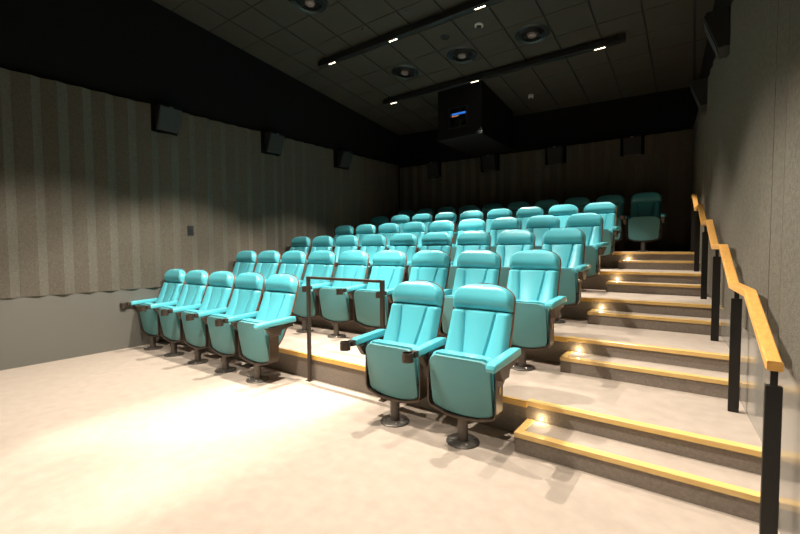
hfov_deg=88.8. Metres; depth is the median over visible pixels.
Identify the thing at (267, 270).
backrest cushion
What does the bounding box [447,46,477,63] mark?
ceiling vent
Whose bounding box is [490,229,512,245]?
backrest cushion
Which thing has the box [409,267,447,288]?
backrest cushion
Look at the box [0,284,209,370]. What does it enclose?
wainscoting
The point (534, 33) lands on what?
ceiling vent
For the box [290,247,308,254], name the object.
backrest cushion
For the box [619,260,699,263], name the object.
trim
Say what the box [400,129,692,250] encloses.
wall panels
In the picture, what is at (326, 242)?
seat
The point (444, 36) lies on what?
ceiling speaker
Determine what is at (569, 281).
seat cushion
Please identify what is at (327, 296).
seat cushion
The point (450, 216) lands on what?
seat
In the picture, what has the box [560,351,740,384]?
trim
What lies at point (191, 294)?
backrest cushion
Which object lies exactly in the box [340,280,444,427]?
seat
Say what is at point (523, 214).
seat
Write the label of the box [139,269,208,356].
seat
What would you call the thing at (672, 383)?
step
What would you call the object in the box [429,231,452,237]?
backrest cushion
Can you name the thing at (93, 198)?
wall panels
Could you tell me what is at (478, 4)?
track
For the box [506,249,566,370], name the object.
seat
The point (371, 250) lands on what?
backrest cushion
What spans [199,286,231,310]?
backrest cushion
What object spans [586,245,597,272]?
seat cushion
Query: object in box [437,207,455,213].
seat
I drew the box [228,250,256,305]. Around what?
seat
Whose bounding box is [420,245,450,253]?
backrest cushion
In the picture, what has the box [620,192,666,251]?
seat
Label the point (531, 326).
seat cushion
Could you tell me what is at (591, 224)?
seat
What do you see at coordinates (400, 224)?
backrest cushion
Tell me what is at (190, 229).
wall switch
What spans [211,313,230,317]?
seat cushion
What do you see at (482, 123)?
box
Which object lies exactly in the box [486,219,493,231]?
backrest cushion
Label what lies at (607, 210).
seat
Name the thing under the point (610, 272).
trim
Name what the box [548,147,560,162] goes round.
grille
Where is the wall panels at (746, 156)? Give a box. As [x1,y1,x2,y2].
[690,0,799,380]
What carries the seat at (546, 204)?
on the platform at (612, 261)
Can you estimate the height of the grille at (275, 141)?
0.265 m
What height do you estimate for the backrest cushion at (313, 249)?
0.513 m
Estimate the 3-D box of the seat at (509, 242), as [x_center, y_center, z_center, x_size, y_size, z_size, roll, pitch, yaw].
[1.259,0.064,4.920,0.595,1.054,0.651,2,3,36]
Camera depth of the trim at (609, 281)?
4.98 m
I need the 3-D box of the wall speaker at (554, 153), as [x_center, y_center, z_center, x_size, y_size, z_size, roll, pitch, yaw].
[3.184,-2.299,8.385,0.280,0.330,0.224,1,3,32]
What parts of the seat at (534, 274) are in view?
plate, seat frame, armrest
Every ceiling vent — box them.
[291,0,328,14]
[391,65,418,79]
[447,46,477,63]
[514,23,549,44]
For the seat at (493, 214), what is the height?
1.054 m
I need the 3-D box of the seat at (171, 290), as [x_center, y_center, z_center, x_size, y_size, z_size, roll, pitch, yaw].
[-3.293,0.558,5.503,0.595,1.054,0.651,2,3,36]
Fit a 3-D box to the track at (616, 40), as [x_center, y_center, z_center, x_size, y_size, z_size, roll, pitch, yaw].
[1.448,-3.327,7.103,4.380,0.136,0.090,2,3,36]
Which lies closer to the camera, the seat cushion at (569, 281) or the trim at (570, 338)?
the trim at (570, 338)
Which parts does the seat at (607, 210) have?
seat frame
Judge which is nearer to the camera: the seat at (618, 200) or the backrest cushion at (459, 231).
the backrest cushion at (459, 231)
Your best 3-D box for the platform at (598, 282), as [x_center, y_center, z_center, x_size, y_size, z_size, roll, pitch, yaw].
[1.440,0.540,7.177,6.384,1.092,1.101,2,3,36]
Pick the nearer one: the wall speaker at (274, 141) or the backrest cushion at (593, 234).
the backrest cushion at (593, 234)
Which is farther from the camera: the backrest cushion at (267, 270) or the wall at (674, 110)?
the wall at (674, 110)
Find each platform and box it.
[177,323,761,474]
[292,315,728,372]
[558,289,711,319]
[581,268,700,289]
[600,251,693,267]
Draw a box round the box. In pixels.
[437,80,513,155]
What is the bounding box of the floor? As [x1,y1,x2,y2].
[0,341,779,533]
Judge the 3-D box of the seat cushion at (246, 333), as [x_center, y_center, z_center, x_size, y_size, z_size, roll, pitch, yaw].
[-1.422,0.731,4.116,0.468,0.392,0.139,2,3,36]
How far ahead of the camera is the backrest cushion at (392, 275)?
4.77 m
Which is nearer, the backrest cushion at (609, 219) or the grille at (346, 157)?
the backrest cushion at (609, 219)
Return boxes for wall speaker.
[154,103,181,133]
[264,131,284,154]
[337,150,352,168]
[426,161,439,176]
[482,154,495,170]
[547,145,562,163]
[623,135,640,155]
[690,78,707,111]
[703,6,730,58]
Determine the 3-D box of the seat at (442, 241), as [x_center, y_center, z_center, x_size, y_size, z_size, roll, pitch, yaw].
[0.335,0.039,5.583,0.595,1.054,0.651,2,3,36]
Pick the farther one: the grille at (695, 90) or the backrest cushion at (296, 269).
the backrest cushion at (296, 269)
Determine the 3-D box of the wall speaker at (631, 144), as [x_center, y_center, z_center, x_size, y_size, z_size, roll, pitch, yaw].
[4.354,-2.273,7.665,0.280,0.330,0.224,1,3,32]
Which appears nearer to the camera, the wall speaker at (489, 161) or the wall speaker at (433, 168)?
the wall speaker at (489, 161)
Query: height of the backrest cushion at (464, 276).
0.513 m
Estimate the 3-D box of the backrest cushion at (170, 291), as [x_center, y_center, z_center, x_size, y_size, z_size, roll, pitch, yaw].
[-3.191,0.478,5.573,0.477,0.513,0.291,2,3,36]
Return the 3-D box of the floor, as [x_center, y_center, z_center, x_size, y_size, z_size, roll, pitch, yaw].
[-2.190,1.311,1.438,7.717,0.100,5.900,2,3,36]
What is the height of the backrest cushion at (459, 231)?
0.513 m
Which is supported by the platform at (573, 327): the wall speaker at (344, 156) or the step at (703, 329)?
the step at (703, 329)
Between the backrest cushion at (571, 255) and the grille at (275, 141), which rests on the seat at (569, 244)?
the backrest cushion at (571, 255)
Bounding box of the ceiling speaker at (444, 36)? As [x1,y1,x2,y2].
[441,34,448,39]
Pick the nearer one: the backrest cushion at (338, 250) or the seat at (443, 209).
the backrest cushion at (338, 250)
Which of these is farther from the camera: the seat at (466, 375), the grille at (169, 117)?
the grille at (169, 117)
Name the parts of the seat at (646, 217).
seat frame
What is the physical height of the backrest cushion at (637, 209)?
0.513 m
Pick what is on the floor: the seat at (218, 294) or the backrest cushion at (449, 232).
the seat at (218, 294)
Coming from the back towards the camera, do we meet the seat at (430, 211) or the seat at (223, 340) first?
the seat at (430, 211)
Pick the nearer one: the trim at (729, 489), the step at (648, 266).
the trim at (729, 489)
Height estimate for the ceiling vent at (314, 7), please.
0.069 m
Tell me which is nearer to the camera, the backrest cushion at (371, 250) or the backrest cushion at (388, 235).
the backrest cushion at (371, 250)
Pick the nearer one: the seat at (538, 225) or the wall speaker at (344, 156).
the seat at (538, 225)
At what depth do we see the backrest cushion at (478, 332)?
2.90 m
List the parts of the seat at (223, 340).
armrest, seat frame, plate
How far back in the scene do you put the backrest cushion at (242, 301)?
4.57 m
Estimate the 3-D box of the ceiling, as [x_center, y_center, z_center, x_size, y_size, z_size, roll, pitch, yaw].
[-0.260,-3.702,3.937,7.717,1.420,12.600,2,3,36]
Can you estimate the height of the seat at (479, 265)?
1.054 m
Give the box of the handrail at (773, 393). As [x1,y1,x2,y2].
[691,193,783,533]
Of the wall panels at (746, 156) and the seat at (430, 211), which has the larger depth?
the seat at (430, 211)
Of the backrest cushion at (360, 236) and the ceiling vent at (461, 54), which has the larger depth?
the backrest cushion at (360, 236)
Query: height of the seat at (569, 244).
1.054 m
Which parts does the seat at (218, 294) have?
armrest, seat frame, plate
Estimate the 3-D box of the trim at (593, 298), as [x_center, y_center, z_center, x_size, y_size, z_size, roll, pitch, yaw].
[2.635,0.375,4.295,1.117,0.033,0.060,2,3,36]
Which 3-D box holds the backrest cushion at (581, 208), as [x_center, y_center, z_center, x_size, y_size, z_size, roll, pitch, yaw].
[3.336,-0.895,7.782,0.477,0.513,0.291,2,3,36]
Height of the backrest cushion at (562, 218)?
0.513 m
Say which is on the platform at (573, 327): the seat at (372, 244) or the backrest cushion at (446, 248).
the seat at (372, 244)
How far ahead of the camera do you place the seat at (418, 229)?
7.19 m
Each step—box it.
[515,421,760,522]
[560,352,740,400]
[588,310,720,335]
[606,281,708,296]
[619,262,699,270]
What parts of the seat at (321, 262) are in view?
plate, seat frame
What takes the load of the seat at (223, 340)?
on the floor
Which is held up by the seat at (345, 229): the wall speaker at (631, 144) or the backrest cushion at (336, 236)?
the backrest cushion at (336, 236)
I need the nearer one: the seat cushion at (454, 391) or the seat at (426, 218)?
the seat cushion at (454, 391)
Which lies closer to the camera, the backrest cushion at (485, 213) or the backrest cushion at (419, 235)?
the backrest cushion at (419, 235)
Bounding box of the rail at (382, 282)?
[305,276,386,401]
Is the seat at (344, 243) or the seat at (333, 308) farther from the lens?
the seat at (344, 243)
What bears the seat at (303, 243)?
on the platform at (573, 327)
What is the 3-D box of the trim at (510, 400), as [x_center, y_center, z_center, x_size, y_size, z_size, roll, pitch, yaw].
[-1.239,0.896,4.364,5.230,0.043,0.018,2,3,36]
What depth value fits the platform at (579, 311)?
4.52 m
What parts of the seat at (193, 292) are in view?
armrest, seat frame, plate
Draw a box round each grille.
[159,107,180,131]
[268,134,283,152]
[341,152,352,166]
[427,163,437,175]
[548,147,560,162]
[690,86,699,109]
[703,20,717,56]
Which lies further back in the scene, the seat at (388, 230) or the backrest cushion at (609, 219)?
the seat at (388, 230)
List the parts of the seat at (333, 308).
armrest, seat frame, plate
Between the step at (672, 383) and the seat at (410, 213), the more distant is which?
the seat at (410, 213)
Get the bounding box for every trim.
[279,348,526,407]
[514,418,759,502]
[527,399,761,456]
[554,336,567,341]
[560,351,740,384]
[567,336,728,359]
[581,297,591,301]
[587,309,720,325]
[592,297,710,307]
[596,271,608,274]
[606,280,700,287]
[609,271,700,275]
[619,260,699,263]
[621,252,693,253]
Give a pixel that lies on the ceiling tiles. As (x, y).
(669, 23)
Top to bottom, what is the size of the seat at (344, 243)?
1.054 m
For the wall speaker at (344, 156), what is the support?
attached to the wall at (143, 51)
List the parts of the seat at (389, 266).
armrest, seat frame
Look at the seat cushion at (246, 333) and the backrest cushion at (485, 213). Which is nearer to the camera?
the seat cushion at (246, 333)
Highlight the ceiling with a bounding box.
[152,0,696,134]
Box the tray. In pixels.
[437,126,513,155]
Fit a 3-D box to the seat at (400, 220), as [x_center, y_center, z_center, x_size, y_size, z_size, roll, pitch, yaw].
[-0.173,-0.591,8.633,0.595,1.054,0.651,2,3,36]
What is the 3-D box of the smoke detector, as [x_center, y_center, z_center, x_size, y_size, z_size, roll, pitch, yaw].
[1.128,-3.430,5.838,0.123,0.068,0.124,2,4,43]
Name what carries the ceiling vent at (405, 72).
attached to the ceiling tiles
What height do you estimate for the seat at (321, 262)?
1.054 m
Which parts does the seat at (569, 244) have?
plate, seat frame, armrest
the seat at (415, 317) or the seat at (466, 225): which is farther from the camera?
the seat at (466, 225)
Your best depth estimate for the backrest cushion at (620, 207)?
7.36 m
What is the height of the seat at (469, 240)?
1.054 m
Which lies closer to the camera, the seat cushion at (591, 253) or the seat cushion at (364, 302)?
the seat cushion at (364, 302)
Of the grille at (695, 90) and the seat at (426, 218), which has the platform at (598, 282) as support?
the seat at (426, 218)
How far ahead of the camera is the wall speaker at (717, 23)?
3.55 m
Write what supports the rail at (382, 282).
on the floor
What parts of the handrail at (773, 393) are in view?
post, post, post, post, post, oak rail, post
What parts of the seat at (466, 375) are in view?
armrest, plate, seat frame, armrest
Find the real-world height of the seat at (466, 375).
1.054 m
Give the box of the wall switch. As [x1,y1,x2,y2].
[187,226,193,235]
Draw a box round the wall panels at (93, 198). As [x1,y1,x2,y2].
[0,67,398,298]
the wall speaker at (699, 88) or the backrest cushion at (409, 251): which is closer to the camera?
the wall speaker at (699, 88)
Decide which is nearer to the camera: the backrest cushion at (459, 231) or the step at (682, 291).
the step at (682, 291)
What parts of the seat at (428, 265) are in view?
armrest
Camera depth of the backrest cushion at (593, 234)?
5.49 m
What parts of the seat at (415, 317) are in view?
armrest, plate, seat frame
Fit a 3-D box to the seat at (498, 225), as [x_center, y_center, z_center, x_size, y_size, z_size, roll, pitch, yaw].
[1.444,-0.239,6.129,0.595,1.054,0.651,2,3,36]
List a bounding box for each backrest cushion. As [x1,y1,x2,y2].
[156,282,182,302]
[176,284,205,306]
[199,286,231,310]
[225,289,260,315]
[232,262,254,278]
[255,263,277,279]
[278,263,303,279]
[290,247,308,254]
[302,264,333,284]
[307,247,331,261]
[332,265,366,286]
[333,234,350,246]
[334,246,356,261]
[355,234,369,245]
[360,246,384,261]
[366,266,404,289]
[379,233,398,244]
[383,303,440,345]
[389,246,415,261]
[398,223,405,232]
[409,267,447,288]
[410,232,424,244]
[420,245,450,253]
[424,222,430,232]
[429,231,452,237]
[445,309,512,358]
[451,268,498,294]
[453,245,489,264]
[455,230,484,245]
[483,212,487,221]
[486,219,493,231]
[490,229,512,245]
[496,245,533,265]
[507,269,558,301]
[518,217,530,229]
[526,228,555,245]
[542,244,583,267]
[555,215,569,227]
[567,226,601,247]
[578,206,584,212]
[598,213,615,231]
[616,204,623,217]
[630,202,660,226]
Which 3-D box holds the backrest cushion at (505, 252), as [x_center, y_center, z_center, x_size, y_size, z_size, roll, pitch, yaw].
[1.361,-0.015,4.989,0.477,0.513,0.291,2,3,36]
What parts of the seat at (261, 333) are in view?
armrest, plate, seat frame, armrest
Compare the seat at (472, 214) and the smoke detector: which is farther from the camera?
the seat at (472, 214)
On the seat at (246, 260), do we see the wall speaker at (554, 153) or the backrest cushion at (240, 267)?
the backrest cushion at (240, 267)
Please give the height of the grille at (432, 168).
0.265 m
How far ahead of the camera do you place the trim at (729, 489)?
2.23 m
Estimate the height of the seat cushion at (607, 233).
0.392 m
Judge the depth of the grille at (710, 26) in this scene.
3.58 m
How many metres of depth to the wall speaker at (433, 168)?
9.79 m
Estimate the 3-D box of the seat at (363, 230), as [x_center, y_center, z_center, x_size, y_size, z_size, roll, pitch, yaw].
[-0.845,-0.301,7.773,0.595,1.054,0.651,2,3,36]
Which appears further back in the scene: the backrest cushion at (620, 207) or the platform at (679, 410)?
the backrest cushion at (620, 207)
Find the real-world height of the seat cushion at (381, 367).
0.392 m
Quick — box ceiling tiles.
[154,0,714,134]
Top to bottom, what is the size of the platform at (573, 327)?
0.596 m
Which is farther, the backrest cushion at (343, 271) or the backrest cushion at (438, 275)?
the backrest cushion at (343, 271)
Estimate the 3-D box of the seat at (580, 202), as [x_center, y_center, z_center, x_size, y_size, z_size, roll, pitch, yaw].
[3.234,-0.816,7.713,0.595,1.054,0.651,2,3,36]
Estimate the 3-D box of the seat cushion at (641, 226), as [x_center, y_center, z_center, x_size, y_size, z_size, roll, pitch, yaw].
[4.174,-0.667,6.994,0.468,0.392,0.139,2,3,36]
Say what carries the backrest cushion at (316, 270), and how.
on the seat at (321, 262)
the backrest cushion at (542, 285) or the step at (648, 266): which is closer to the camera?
the backrest cushion at (542, 285)
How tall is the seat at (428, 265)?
1.054 m
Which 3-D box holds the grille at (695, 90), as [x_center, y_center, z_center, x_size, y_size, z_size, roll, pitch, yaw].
[3.788,-2.165,5.239,0.104,0.265,0.250,2,3,39]
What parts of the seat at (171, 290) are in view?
armrest, seat frame, plate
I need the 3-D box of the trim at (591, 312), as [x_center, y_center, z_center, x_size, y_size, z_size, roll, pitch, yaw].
[2.553,0.504,4.173,1.133,0.032,0.263,2,3,36]
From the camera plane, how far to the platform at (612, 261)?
6.25 m
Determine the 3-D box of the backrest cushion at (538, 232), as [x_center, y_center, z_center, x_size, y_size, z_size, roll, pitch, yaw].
[2.004,-0.306,5.869,0.477,0.513,0.291,2,3,36]
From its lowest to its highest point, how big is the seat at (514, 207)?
1.054 m
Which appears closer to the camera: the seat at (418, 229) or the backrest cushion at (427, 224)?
the seat at (418, 229)
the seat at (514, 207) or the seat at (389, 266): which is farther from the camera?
the seat at (514, 207)
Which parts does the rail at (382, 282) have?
post, post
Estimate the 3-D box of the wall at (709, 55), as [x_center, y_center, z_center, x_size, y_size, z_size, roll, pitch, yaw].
[2.219,-1.501,2.260,0.215,5.600,12.434,1,3,32]
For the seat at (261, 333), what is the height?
1.054 m
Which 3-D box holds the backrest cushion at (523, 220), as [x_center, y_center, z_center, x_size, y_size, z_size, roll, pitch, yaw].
[2.199,-0.609,7.072,0.477,0.513,0.291,2,3,36]
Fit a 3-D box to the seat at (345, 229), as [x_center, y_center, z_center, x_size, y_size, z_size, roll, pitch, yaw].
[-1.302,-0.313,8.101,0.595,1.054,0.651,2,3,36]
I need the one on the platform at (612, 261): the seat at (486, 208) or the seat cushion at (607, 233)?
the seat at (486, 208)
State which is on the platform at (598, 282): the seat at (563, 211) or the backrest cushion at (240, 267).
the seat at (563, 211)
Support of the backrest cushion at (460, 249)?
on the seat at (469, 240)
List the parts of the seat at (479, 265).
seat frame, armrest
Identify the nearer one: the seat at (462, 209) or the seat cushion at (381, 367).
the seat cushion at (381, 367)
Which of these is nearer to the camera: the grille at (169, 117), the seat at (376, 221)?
the grille at (169, 117)
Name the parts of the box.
port frame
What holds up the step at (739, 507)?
on the floor
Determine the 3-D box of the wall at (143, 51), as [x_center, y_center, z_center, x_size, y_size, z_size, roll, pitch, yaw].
[-3.298,-1.646,6.161,0.200,5.600,12.500,2,3,36]
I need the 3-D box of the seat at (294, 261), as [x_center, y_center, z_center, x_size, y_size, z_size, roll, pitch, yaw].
[-1.701,0.292,5.703,0.595,1.054,0.651,2,3,36]
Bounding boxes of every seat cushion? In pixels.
[185,309,204,316]
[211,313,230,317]
[241,318,268,338]
[322,286,348,301]
[357,289,387,309]
[369,339,418,379]
[432,349,494,412]
[516,299,549,342]
[561,267,577,300]
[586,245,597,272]
[603,229,612,252]
[628,216,659,236]
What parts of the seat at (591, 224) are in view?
seat frame, armrest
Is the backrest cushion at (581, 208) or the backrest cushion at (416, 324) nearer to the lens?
the backrest cushion at (416, 324)
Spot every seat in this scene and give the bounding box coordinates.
[120,268,186,350]
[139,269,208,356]
[161,271,234,364]
[186,272,264,372]
[215,273,298,383]
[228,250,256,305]
[234,250,280,310]
[262,250,306,298]
[277,236,310,273]
[292,250,335,332]
[302,235,333,279]
[302,250,368,337]
[308,235,358,281]
[332,225,353,251]
[333,224,375,249]
[335,234,386,283]
[336,250,406,331]
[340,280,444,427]
[358,223,399,249]
[368,233,417,281]
[371,216,388,233]
[376,250,450,302]
[386,222,425,249]
[391,215,409,232]
[398,210,414,221]
[402,283,520,449]
[405,232,452,280]
[412,213,432,232]
[416,220,454,252]
[417,208,434,221]
[425,212,456,233]
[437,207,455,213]
[440,249,501,336]
[446,231,490,294]
[450,219,485,261]
[452,210,483,243]
[455,205,478,231]
[482,203,503,221]
[486,208,512,233]
[490,217,520,251]
[496,229,535,286]
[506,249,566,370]
[508,201,530,217]
[516,206,543,229]
[526,215,559,248]
[535,199,558,214]
[541,228,590,322]
[548,204,578,227]
[564,197,590,212]
[565,213,607,291]
[583,202,620,268]
[596,195,624,241]
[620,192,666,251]
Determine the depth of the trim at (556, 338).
3.75 m
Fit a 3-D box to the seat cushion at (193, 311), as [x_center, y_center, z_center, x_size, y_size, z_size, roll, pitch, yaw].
[-2.352,0.706,4.784,0.468,0.392,0.139,2,3,36]
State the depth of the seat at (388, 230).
7.53 m
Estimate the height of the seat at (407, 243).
1.054 m
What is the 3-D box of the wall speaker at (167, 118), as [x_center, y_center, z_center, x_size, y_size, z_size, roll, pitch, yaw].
[-3.273,-2.083,5.764,0.224,0.330,0.300,2,3,36]
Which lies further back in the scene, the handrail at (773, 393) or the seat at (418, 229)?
the seat at (418, 229)
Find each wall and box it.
[0,0,397,169]
[398,87,697,211]
[697,0,732,112]
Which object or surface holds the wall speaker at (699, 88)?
attached to the wall at (709, 55)
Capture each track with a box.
[318,0,502,67]
[383,34,626,105]
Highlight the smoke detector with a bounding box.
[475,22,482,29]
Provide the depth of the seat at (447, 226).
6.88 m
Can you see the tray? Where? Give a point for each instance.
(471, 140)

